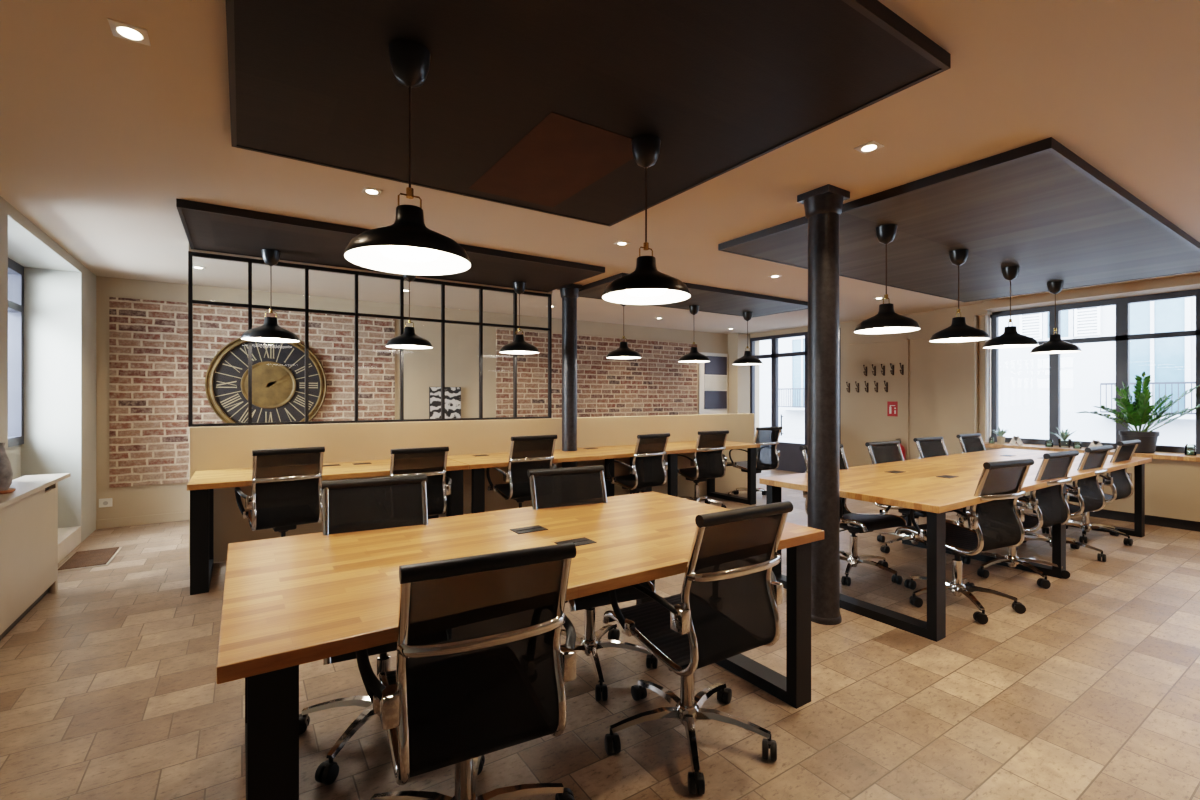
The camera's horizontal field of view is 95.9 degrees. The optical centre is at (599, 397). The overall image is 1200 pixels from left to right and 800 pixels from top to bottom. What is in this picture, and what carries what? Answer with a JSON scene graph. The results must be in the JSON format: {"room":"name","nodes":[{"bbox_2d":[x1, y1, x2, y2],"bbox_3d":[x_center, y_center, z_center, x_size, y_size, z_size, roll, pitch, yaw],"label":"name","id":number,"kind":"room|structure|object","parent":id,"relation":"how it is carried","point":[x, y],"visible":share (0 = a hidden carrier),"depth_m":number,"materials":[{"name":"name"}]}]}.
{"room":"open-plan office","nodes":[
{"label":"open-plan office","id":0,"kind":"room"},
{"bbox_2d":[0,196,95,541],"bbox_3d":[-2.479,0.050,1.118,0.500,2.500,9.800,0,0,-34],"label":"wall","id":1,"kind":"structure","parent":0,"point":[60,291],"depth_m":4.74,"materials":[{"name":"grey paint"}]},
{"bbox_2d":[8,258,23,446],"bbox_3d":[-4.483,-0.360,3.856,0.100,1.520,1.820,0,0,-34],"label":"window","id":2,"kind":"structure","parent":1,"relation":"in","point":[15,270],"depth_m":4.57,"materials":[{"name":"glass"}]},
{"bbox_2d":[58,526,80,562],"bbox_3d":[-4.300,1.225,3.978,0.380,0.150,1.820,0,0,-34],"label":"trim","id":3,"kind":"structure","parent":1,"relation":"attached to","point":[69,538],"depth_m":4.54,"materials":[{"name":"stone"}]},
{"bbox_2d":[96,276,727,519],"bbox_3d":[-1.146,0.050,7.982,9.700,2.500,0.222,0,0,-34],"label":"wall","id":4,"kind":"structure","parent":0,"point":[142,429],"depth_m":6.53,"materials":[{"name":"brown brick"}]},
{"bbox_2d":[99,498,111,507],"bbox_3d":[-4.912,1.048,5.374,0.100,0.085,0.016,0,0,-34],"label":"wall socket","id":5,"kind":"object","parent":4,"relation":"attached to","point":[107,502],"visible":1,"depth_m":5.37,"materials":[{"name":"white plastic"}]},
{"bbox_2d":[96,511,188,528],"bbox_3d":[-1.276,1.255,7.780,8.860,0.090,0.015,0,0,-34],"label":"baseboard","id":6,"kind":"structure","parent":4,"relation":"attached to","point":[179,516],"depth_m":5.52,"materials":[{"name":"beige paint"}]},
{"bbox_2d":[205,337,326,422],"bbox_3d":[-3.731,-0.140,6.099,1.170,1.170,0.050,0,0,-34],"label":"wall clock","id":7,"kind":"object","parent":4,"relation":"attached to","point":[278,369],"visible":0.83,"depth_m":6.08,"materials":[{"name":"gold metal"}]},
{"bbox_2d":[429,387,460,418],"bbox_3d":[-2.071,0.100,7.241,0.420,0.480,0.034,0,0,-34],"label":"framed print","id":8,"kind":"object","parent":4,"relation":"attached to","point":[452,394],"visible":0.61,"depth_m":7.23,"materials":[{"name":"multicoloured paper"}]},
{"bbox_2d":[699,352,727,413],"bbox_3d":[2.100,-0.070,9.999,0.720,1.500,0.038,0,0,-34],"label":"panel board","id":9,"kind":"object","parent":4,"relation":"attached to","point":[713,375],"visible":0.86,"depth_m":9.99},
{"bbox_2d":[188,251,753,565],"bbox_3d":[-0.521,0.083,5.999,6.448,2.435,0.140,0,0,-34],"label":"wall","id":10,"kind":"structure","parent":0,"point":[213,447],"depth_m":5.08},
{"bbox_2d":[189,245,552,293],"bbox_3d":[-1.873,-1.167,5.098,3.195,0.065,0.070,0,0,-34],"label":"trim","id":11,"kind":"structure","parent":10,"relation":"attached to","point":[190,249],"depth_m":4.84,"materials":[{"name":"black paint"}]},
{"bbox_2d":[0,469,1199,799],"bbox_3d":[1.316,1.350,3.629,10.600,0.100,10.400,0,0,-34],"label":"floor","id":12,"kind":"structure","parent":0,"point":[110,690],"depth_m":2.32,"materials":[{"name":"tile"}]},
{"bbox_2d":[0,473,70,640],"bbox_3d":[-2.994,0.907,2.557,0.220,0.785,2.570,0,0,-34],"label":"base cabinet","id":13,"kind":"object","parent":12,"relation":"on","point":[28,514],"visible":1,"depth_m":3.13,"materials":[{"name":"beige paint"}]},
{"bbox_2d":[0,443,15,493],"bbox_3d":[-3.227,0.380,2.901,0.128,0.270,0.128,0,0,-34],"label":"stone vase","id":14,"kind":"object","parent":13,"relation":"on","point":[6,473],"visible":1,"depth_m":2.90,"materials":[{"name":"stone"}]},
{"bbox_2d":[58,547,121,571],"bbox_3d":[-4.092,1.292,4.343,0.300,0.016,0.590,0,0,-34],"label":"door mat","id":15,"kind":"object","parent":12,"relation":"on","point":[98,557],"visible":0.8,"depth_m":4.29,"materials":[{"name":"brown fabric"}]},
{"bbox_2d":[235,446,327,536],"bbox_3d":[-2.295,0.823,3.905,0.624,0.954,0.630,0,0,-37],"label":"office chair","id":16,"kind":"object","parent":12,"relation":"on","point":[286,492],"visible":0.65,"depth_m":3.71,"materials":[{"name":"black plastic"}]},
{"bbox_2d":[187,459,468,594],"bbox_3d":[-2.118,0.933,4.377,1.900,0.734,0.798,0,0,-34],"label":"desk","id":17,"kind":"object","parent":12,"relation":"on","point":[202,484],"visible":0.75,"depth_m":3.95,"materials":[{"name":"brown wood"}]},
{"bbox_2d":[299,474,428,784],"bbox_3d":[-0.869,0.828,2.150,0.641,0.944,0.611,0,0,-28],"label":"office chair","id":18,"kind":"object","parent":12,"relation":"on","point":[363,504],"visible":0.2,"depth_m":2.31,"materials":[{"name":"black plastic"}]},
{"bbox_2d":[390,446,451,515],"bbox_3d":[-1.510,0.843,4.408,0.636,0.914,0.651,0,0,-34],"label":"office chair","id":19,"kind":"object","parent":12,"relation":"on","point":[430,461],"visible":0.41,"depth_m":4.21,"materials":[{"name":"black plastic"}]},
{"bbox_2d":[356,542,575,799],"bbox_3d":[-0.372,0.840,1.578,0.641,0.920,0.652,0,0,-27],"label":"office chair","id":20,"kind":"object","parent":12,"relation":"on","point":[482,665],"visible":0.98,"depth_m":1.35,"materials":[{"name":"black fabric"}]},
{"bbox_2d":[217,491,823,799],"bbox_3d":[-0.244,0.933,2.213,2.125,0.734,1.160,0,0,-34],"label":"meeting table","id":21,"kind":"object","parent":12,"relation":"on","point":[289,602],"visible":0.88,"depth_m":1.86,"materials":[{"name":"brown wood"}]},
{"bbox_2d":[486,435,556,507],"bbox_3d":[-0.733,0.815,4.928,0.615,0.969,0.646,0,0,-29],"label":"office chair","id":22,"kind":"object","parent":12,"relation":"on","point":[526,453],"visible":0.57,"depth_m":4.70,"materials":[{"name":"black fabric"}]},
{"bbox_2d":[446,446,651,516],"bbox_3d":[-0.473,0.933,5.466,2.035,0.734,0.798,0,0,-34],"label":"desk","id":23,"kind":"object","parent":12,"relation":"on","point":[477,463],"visible":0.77,"depth_m":5.20,"materials":[{"name":"brown wood"}]},
{"bbox_2d":[557,284,581,467],"bbox_3d":[-0.327,0.050,5.803,0.208,2.500,0.208,0,0,-34],"label":"column","id":24,"kind":"structure","parent":12,"relation":"on","point":[569,294],"depth_m":5.73,"materials":[{"name":"black metal"}]},
{"bbox_2d":[527,465,657,700],"bbox_3d":[-0.070,0.838,2.611,0.649,0.924,0.668,0,0,-26],"label":"office chair","id":25,"kind":"object","parent":12,"relation":"on","point":[584,485],"visible":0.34,"depth_m":2.78,"materials":[{"name":"black fabric"}]},
{"bbox_2d":[604,433,669,493],"bbox_3d":[0.378,0.833,5.647,0.656,0.934,0.633,0,0,-39],"label":"office chair","id":26,"kind":"object","parent":12,"relation":"on","point":[648,467],"visible":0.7,"depth_m":5.47,"materials":[{"name":"black fabric"}]},
{"bbox_2d":[618,441,759,504],"bbox_3d":[1.057,0.935,6.479,1.625,0.730,0.798,0,0,-34],"label":"desk","id":27,"kind":"object","parent":12,"relation":"on","point":[672,448],"visible":0.44,"depth_m":6.55,"materials":[{"name":"brown wood"}]},
{"bbox_2d":[602,501,792,794],"bbox_3d":[0.331,0.835,2.081,0.659,0.929,0.667,0,0,-32],"label":"office chair","id":28,"kind":"object","parent":12,"relation":"on","point":[725,607],"visible":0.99,"depth_m":1.89,"materials":[{"name":"black fabric"}]},
{"bbox_2d":[678,430,728,507],"bbox_3d":[1.130,0.838,6.339,0.638,0.924,0.647,0,0,-30],"label":"office chair","id":29,"kind":"object","parent":12,"relation":"on","point":[709,464],"visible":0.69,"depth_m":6.14,"materials":[{"name":"black fabric"}]},
{"bbox_2d":[725,426,782,495],"bbox_3d":[1.956,0.833,6.981,0.658,0.934,0.667,0,0,-30],"label":"office chair","id":30,"kind":"object","parent":12,"relation":"on","point":[767,454],"visible":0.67,"depth_m":6.78,"materials":[{"name":"black fabric"}]},
{"bbox_2d":[797,184,849,624],"bbox_3d":[1.315,0.050,3.185,0.220,2.500,0.220,0,0,-34],"label":"column","id":31,"kind":"structure","parent":12,"relation":"on","point":[823,205],"depth_m":3.11,"materials":[{"name":"black metal"}]},
{"bbox_2d":[799,444,906,585],"bbox_3d":[1.884,0.838,4.008,0.613,0.924,0.641,0,0,-22],"label":"office chair","id":32,"kind":"object","parent":12,"relation":"on","point":[855,523],"visible":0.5,"depth_m":3.92,"materials":[{"name":"black fabric"}]},
{"bbox_2d":[759,461,1066,641],"bbox_3d":[2.264,0.933,3.861,1.958,0.734,1.180,0,0,-34],"label":"meeting table","id":33,"kind":"object","parent":12,"relation":"on","point":[936,489],"visible":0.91,"depth_m":3.35,"materials":[{"name":"brown wood"}]},
{"bbox_2d":[865,440,962,552],"bbox_3d":[2.661,0.848,4.608,0.636,0.904,0.637,0,0,-28],"label":"office chair","id":34,"kind":"object","parent":12,"relation":"on","point":[881,451],"visible":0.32,"depth_m":4.76,"materials":[{"name":"black fabric"}]},
{"bbox_2d":[913,437,974,530],"bbox_3d":[3.407,0.848,5.112,0.618,0.904,0.633,0,0,-27],"label":"office chair","id":35,"kind":"object","parent":12,"relation":"on","point":[927,447],"visible":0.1,"depth_m":5.31,"materials":[{"name":"black fabric"}]},
{"bbox_2d":[895,459,1033,624],"bbox_3d":[2.258,0.833,3.416,0.643,0.934,0.649,0,0,-24],"label":"office chair","id":36,"kind":"object","parent":12,"relation":"on","point":[997,523],"visible":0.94,"depth_m":3.22,"materials":[{"name":"black fabric"}]},
{"bbox_2d":[956,433,1031,515],"bbox_3d":[4.119,0.848,5.582,0.636,0.904,0.651,0,0,-32],"label":"office chair","id":37,"kind":"object","parent":12,"relation":"on","point":[968,442],"visible":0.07,"depth_m":5.81,"materials":[{"name":"black fabric"}]},
{"bbox_2d":[956,450,1078,588],"bbox_3d":[3.041,0.838,3.995,0.638,0.924,0.647,0,0,-28],"label":"office chair","id":38,"kind":"object","parent":12,"relation":"on","point":[1051,508],"visible":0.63,"depth_m":3.79,"materials":[{"name":"black fabric"}]},
{"bbox_2d":[904,448,1151,536],"bbox_3d":[3.958,0.933,4.982,2.198,0.734,1.180,0,0,-34],"label":"meeting table","id":39,"kind":"object","parent":12,"relation":"on","point":[977,459],"visible":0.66,"depth_m":5.04,"materials":[{"name":"brown wood"}]},
{"bbox_2d":[1017,445,1113,561],"bbox_3d":[3.815,0.843,4.528,0.634,0.914,0.640,0,0,-33],"label":"office chair","id":40,"kind":"object","parent":12,"relation":"on","point":[1089,491],"visible":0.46,"depth_m":4.32,"materials":[{"name":"black plastic"}]},
{"bbox_2d":[1042,440,1140,545],"bbox_3d":[4.539,0.840,5.017,0.641,0.919,0.611,0,0,-31],"label":"office chair","id":41,"kind":"object","parent":12,"relation":"on","point":[1119,481],"visible":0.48,"depth_m":4.84,"materials":[{"name":"black plastic"}]},
{"bbox_2d":[0,0,1199,333],"bbox_3d":[1.316,-1.275,3.629,10.600,0.150,10.400,0,0,-34],"label":"ceiling","id":42,"kind":"structure","parent":0,"point":[102,133],"depth_m":2.67,"materials":[{"name":"white paint"}]},
{"bbox_2d":[107,18,150,45],"bbox_3d":[-1.544,-1.197,1.776,0.096,0.006,0.096,0,0,-34],"label":"recessed light","id":43,"kind":"object","parent":42,"relation":"in","point":[119,29],"visible":1,"depth_m":1.77,"materials":[{"name":"white plastic"}]},
{"bbox_2d":[362,187,381,195],"bbox_3d":[-1.326,-1.197,3.145,0.096,0.006,0.096,0,0,-34],"label":"recessed light","id":44,"kind":"object","parent":42,"relation":"in","point":[367,190],"visible":1,"depth_m":3.14,"materials":[{"name":"beige"}]},
{"bbox_2d":[176,198,604,291],"bbox_3d":[-1.563,-1.175,4.590,3.120,0.050,1.120,0,0,-34],"label":"acoustic panel","id":45,"kind":"object","parent":42,"relation":"attached to","point":[207,227],"visible":0.84,"depth_m":4.14,"materials":[{"name":"fabric"}]},
{"bbox_2d":[241,249,299,342],"bbox_3d":[-2.590,-0.799,4.258,0.398,0.699,0.398,0,0,-34],"label":"pendant lamp","id":46,"kind":"object","parent":45,"relation":"hanging from","point":[270,331],"visible":1,"depth_m":4.21,"materials":[{"name":"black metal"}]},
{"bbox_2d":[386,274,432,348],"bbox_3d":[-1.706,-0.799,4.843,0.398,0.699,0.398,0,0,-34],"label":"pendant lamp","id":47,"kind":"object","parent":45,"relation":"hanging from","point":[408,339],"visible":0.96,"depth_m":4.79,"materials":[{"name":"black metal"}]},
{"bbox_2d":[499,282,538,353],"bbox_3d":[-0.810,-0.799,5.436,0.398,0.699,0.398,0,0,-34],"label":"pendant lamp","id":48,"kind":"object","parent":45,"relation":"hanging from","point":[518,346],"visible":1,"depth_m":5.38,"materials":[{"name":"black metal"}]},
{"bbox_2d":[225,0,950,226],"bbox_3d":[-0.232,-1.175,2.185,2.105,0.050,2.100,0,0,-34],"label":"acoustic panel","id":49,"kind":"object","parent":42,"relation":"attached to","point":[536,105],"visible":0.97,"depth_m":1.99,"materials":[{"name":"wood"}]},
{"bbox_2d":[344,39,470,275],"bbox_3d":[-0.633,-0.799,1.801,0.398,0.699,0.398,0,0,-34],"label":"pendant lamp","id":50,"kind":"object","parent":49,"relation":"hanging from","point":[406,246],"visible":1,"depth_m":1.76,"materials":[{"name":"black metal"}]},
{"bbox_2d":[602,135,690,304],"bbox_3d":[0.207,-0.799,2.435,0.398,0.699,0.398,0,0,-34],"label":"pendant lamp","id":51,"kind":"object","parent":49,"relation":"hanging from","point":[646,285],"visible":1,"depth_m":2.39,"materials":[{"name":"black metal"}]},
{"bbox_2d":[614,241,629,245],"bbox_3d":[0.171,-1.197,4.204,0.096,0.006,0.096,0,0,-34],"label":"recessed light","id":52,"kind":"object","parent":42,"relation":"in","point":[622,243],"visible":1,"depth_m":4.20,"materials":[{"name":"beige"}]},
{"bbox_2d":[578,273,807,317],"bbox_3d":[1.207,-1.175,6.501,3.090,0.050,1.070,0,0,-34],"label":"acoustic panel","id":53,"kind":"object","parent":42,"relation":"attached to","point":[710,299],"visible":0.59,"depth_m":6.51,"materials":[{"name":"wood"}]},
{"bbox_2d":[606,304,640,358],"bbox_3d":[0.270,-0.799,6.151,0.398,0.699,0.398,0,0,-34],"label":"pendant lamp","id":54,"kind":"object","parent":53,"relation":"hanging from","point":[623,352],"visible":0.93,"depth_m":6.07,"materials":[{"name":"black metal"}]},
{"bbox_2d":[678,305,709,362],"bbox_3d":[1.182,-0.799,6.802,0.398,0.699,0.398,0,0,-34],"label":"pendant lamp","id":55,"kind":"object","parent":53,"relation":"hanging from","point":[693,356],"visible":1,"depth_m":6.74,"materials":[{"name":"black metal"}]},
{"bbox_2d":[733,312,762,364],"bbox_3d":[2.004,-0.799,7.346,0.398,0.699,0.398,0,0,-34],"label":"pendant lamp","id":56,"kind":"object","parent":53,"relation":"hanging from","point":[747,359],"visible":1,"depth_m":7.29,"materials":[{"name":"black metal"}]},
{"bbox_2d":[854,141,883,153],"bbox_3d":[1.289,-1.197,2.592,0.096,0.006,0.096,0,0,-34],"label":"recessed light","id":57,"kind":"object","parent":42,"relation":"in","point":[871,146],"visible":1,"depth_m":2.58,"materials":[{"name":"beige"}]},
{"bbox_2d":[718,137,1199,301],"bbox_3d":[3.246,-1.175,4.517,4.180,0.050,2.090,0,0,-34],"label":"acoustic panel","id":58,"kind":"object","parent":42,"relation":"attached to","point":[1039,207],"visible":0.97,"depth_m":3.81,"materials":[{"name":"wood"}]},
{"bbox_2d":[854,224,919,333],"bbox_3d":[1.934,-0.799,3.655,0.398,0.699,0.398,0,0,-34],"label":"pendant lamp","id":59,"kind":"object","parent":58,"relation":"hanging from","point":[886,321],"visible":1,"depth_m":3.61,"materials":[{"name":"black metal"}]},
{"bbox_2d":[929,249,989,342],"bbox_3d":[2.821,-0.799,4.253,0.398,0.699,0.398,0,0,-34],"label":"pendant lamp","id":60,"kind":"object","parent":58,"relation":"hanging from","point":[959,331],"visible":1,"depth_m":4.21,"materials":[{"name":"black metal"}]},
{"bbox_2d":[983,266,1038,348],"bbox_3d":[3.638,-0.799,4.794,0.398,0.699,0.398,0,0,-34],"label":"pendant lamp","id":61,"kind":"object","parent":58,"relation":"hanging from","point":[1010,338],"visible":1,"depth_m":4.75,"materials":[{"name":"black metal"}]},
{"bbox_2d":[1030,281,1081,353],"bbox_3d":[4.558,-0.799,5.415,0.398,0.699,0.398,0,0,-34],"label":"pendant lamp","id":62,"kind":"object","parent":58,"relation":"hanging from","point":[1055,345],"visible":0.99,"depth_m":5.37,"materials":[{"name":"black metal"}]},
{"bbox_2d":[728,288,1199,521],"bbox_3d":[5.385,0.050,6.322,0.640,2.500,9.800,0,0,-34],"label":"wall","id":63,"kind":"structure","parent":0,"point":[940,392],"depth_m":7.65,"materials":[{"name":"beige paint"}]},
{"bbox_2d":[750,328,840,472],"bbox_3d":[3.362,0.090,9.468,0.141,2.420,1.880,0,0,-34],"label":"door","id":64,"kind":"structure","parent":63,"relation":"in","point":[791,458],"depth_m":9.62,"materials":[{"name":"glass"}]},
{"bbox_2d":[846,382,849,392],"bbox_3d":[3.905,-0.163,8.521,0.082,0.175,0.028,0,0,-34],"label":"coat hook","id":65,"kind":"object","parent":63,"relation":"attached to","point":[848,384],"visible":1,"depth_m":8.54,"materials":[{"name":"brown metal"}]},
{"bbox_2d":[872,364,875,375],"bbox_3d":[4.135,-0.412,8.173,0.082,0.175,0.028,0,0,-34],"label":"coat hook","id":66,"kind":"object","parent":63,"relation":"attached to","point":[874,368],"visible":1,"depth_m":8.19,"materials":[{"name":"brown metal"}]},
{"bbox_2d":[881,364,884,375],"bbox_3d":[4.211,-0.412,8.059,0.082,0.175,0.028,0,0,-34],"label":"coat hook","id":67,"kind":"object","parent":63,"relation":"attached to","point":[883,368],"visible":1,"depth_m":8.07,"materials":[{"name":"brown metal"}]},
{"bbox_2d":[884,381,887,391],"bbox_3d":[4.236,-0.163,8.020,0.082,0.175,0.028,0,0,-34],"label":"coat hook","id":68,"kind":"object","parent":63,"relation":"attached to","point":[886,384],"visible":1,"depth_m":8.03,"materials":[{"name":"brown metal"}]},
{"bbox_2d":[890,363,893,374],"bbox_3d":[4.286,-0.412,7.944,0.082,0.175,0.028,0,0,-34],"label":"coat hook","id":69,"kind":"object","parent":63,"relation":"attached to","point":[892,366],"visible":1,"depth_m":7.96,"materials":[{"name":"brown metal"}]},
{"bbox_2d":[887,401,897,416],"bbox_3d":[4.312,0.170,7.975,0.006,0.220,0.150,0,0,-34],"label":"sign","id":70,"kind":"object","parent":63,"relation":"attached to","point":[892,406],"visible":1,"depth_m":7.97,"materials":[{"name":"red plastic"}]},
{"bbox_2d":[895,439,904,459],"bbox_3d":[4.322,0.838,7.798,0.182,0.485,0.160,0,0,1],"label":"fire extinguisher","id":71,"kind":"object","parent":63,"relation":"attached to","point":[901,446],"visible":0.2,"depth_m":7.73,"materials":[{"name":"red metal"}]},
{"bbox_2d":[899,363,903,374],"bbox_3d":[4.362,-0.412,7.830,0.082,0.175,0.028,0,0,-34],"label":"coat hook","id":72,"kind":"object","parent":63,"relation":"attached to","point":[902,367],"visible":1,"depth_m":7.84,"materials":[{"name":"brown metal"}]},
{"bbox_2d":[985,315,989,441],"bbox_3d":[5.019,-0.263,7.003,0.099,1.675,0.019,0,0,-34],"label":"trim","id":73,"kind":"structure","parent":63,"relation":"attached to","point":[987,317],"depth_m":6.98,"materials":[{"name":"beige paint"}]},
{"bbox_2d":[973,273,1199,315],"bbox_3d":[6.400,-1.130,4.572,0.280,0.140,5.760,0,0,-34],"label":"trim","id":74,"kind":"structure","parent":63,"relation":"attached to","point":[1190,281],"depth_m":5.90,"materials":[{"name":"beige paint"}]},
{"bbox_2d":[983,442,1199,461],"bbox_3d":[6.232,0.598,4.880,0.460,0.045,5.060,0,0,-34],"label":"windowsill","id":75,"kind":"structure","parent":63,"relation":"attached to","point":[1156,455],"depth_m":5.94,"materials":[{"name":"brown wood"}]},
{"bbox_2d":[992,426,1007,443],"bbox_3d":[4.989,0.459,6.750,0.208,0.231,0.209,0,0,-34],"label":"plant","id":76,"kind":"object","parent":75,"relation":"on","point":[1000,438],"visible":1,"depth_m":6.71,"materials":[{"name":"green plant"}]},
{"bbox_2d":[1009,436,1022,444],"bbox_3d":[5.042,0.525,6.551,0.008,0.122,0.145,0,0,-34],"label":"place card","id":77,"kind":"object","parent":75,"relation":"on","point":[1015,439],"visible":0.93,"depth_m":6.55,"materials":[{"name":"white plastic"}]},
{"bbox_2d":[1045,439,1052,446],"bbox_3d":[5.218,0.532,6.284,0.070,0.085,0.070,0,0,-34],"label":"glass jar","id":78,"kind":"object","parent":75,"relation":"on","point":[1046,444],"visible":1,"depth_m":6.27,"materials":[{"name":"clear glass"}]},
{"bbox_2d":[1051,427,1075,447],"bbox_3d":[5.344,0.458,6.217,0.264,0.235,0.291,0,0,13],"label":"spiky plant","id":79,"kind":"object","parent":75,"relation":"on","point":[1064,435],"visible":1,"depth_m":6.20,"materials":[{"name":"green plant"}]},
{"bbox_2d":[1073,441,1081,448],"bbox_3d":[5.345,0.532,6.056,0.070,0.085,0.070,0,0,-34],"label":"glass jar","id":80,"kind":"object","parent":75,"relation":"on","point":[1074,445],"visible":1,"depth_m":6.04,"materials":[{"name":"clear glass"}]},
{"bbox_2d":[1089,440,1102,446],"bbox_3d":[5.434,0.525,5.923,0.008,0.122,0.145,0,0,-34],"label":"place card","id":81,"kind":"object","parent":75,"relation":"on","point":[1094,443],"visible":0.61,"depth_m":5.92,"materials":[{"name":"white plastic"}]},
{"bbox_2d":[1076,371,1199,452],"bbox_3d":[5.627,0.148,5.619,1.229,0.855,0.414,0,0,20],"label":"potted plant","id":82,"kind":"object","parent":75,"relation":"on","point":[1138,413],"visible":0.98,"depth_m":5.61,"materials":[{"name":"green plant"}]},
{"bbox_2d":[1185,444,1195,455],"bbox_3d":[5.853,0.520,5.361,0.080,0.110,0.080,0,0,-34],"label":"glass jar","id":83,"kind":"object","parent":75,"relation":"on","point":[1190,453],"visible":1,"depth_m":5.34,"materials":[{"name":"clear glass"}]},
{"bbox_2d":[1016,503,1199,531],"bbox_3d":[6.212,1.250,4.855,0.260,0.100,5.040,0,0,-34],"label":"baseboard","id":84,"kind":"structure","parent":63,"relation":"attached to","point":[1108,514],"depth_m":5.51,"materials":[{"name":"black wood"}]},
{"label":"outside","id":85,"kind":"structure","parent":0,"visible":0},
{"bbox_2d":[760,289,1199,453],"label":"window","id":86,"kind":"structure","parent":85,"point":[1088,376],"depth_m":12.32,"materials":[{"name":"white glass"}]},
{"bbox_2d":[1019,307,1100,338],"bbox_3d":[10.755,-1.802,12.695,0.050,0.805,1.500,0,0,-33],"label":"shutter","id":87,"kind":"object","parent":86,"relation":"hanging from","point":[1086,322],"depth_m":12.50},
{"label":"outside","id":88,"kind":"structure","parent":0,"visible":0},
{"bbox_2d":[779,437,804,443],"bbox_3d":[6.841,1.430,11.723,7.650,0.060,36.000,0,0,-34],"label":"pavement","id":89,"kind":"structure","parent":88,"point":[781,439],"depth_m":17.57,"materials":[{"name":"white"}]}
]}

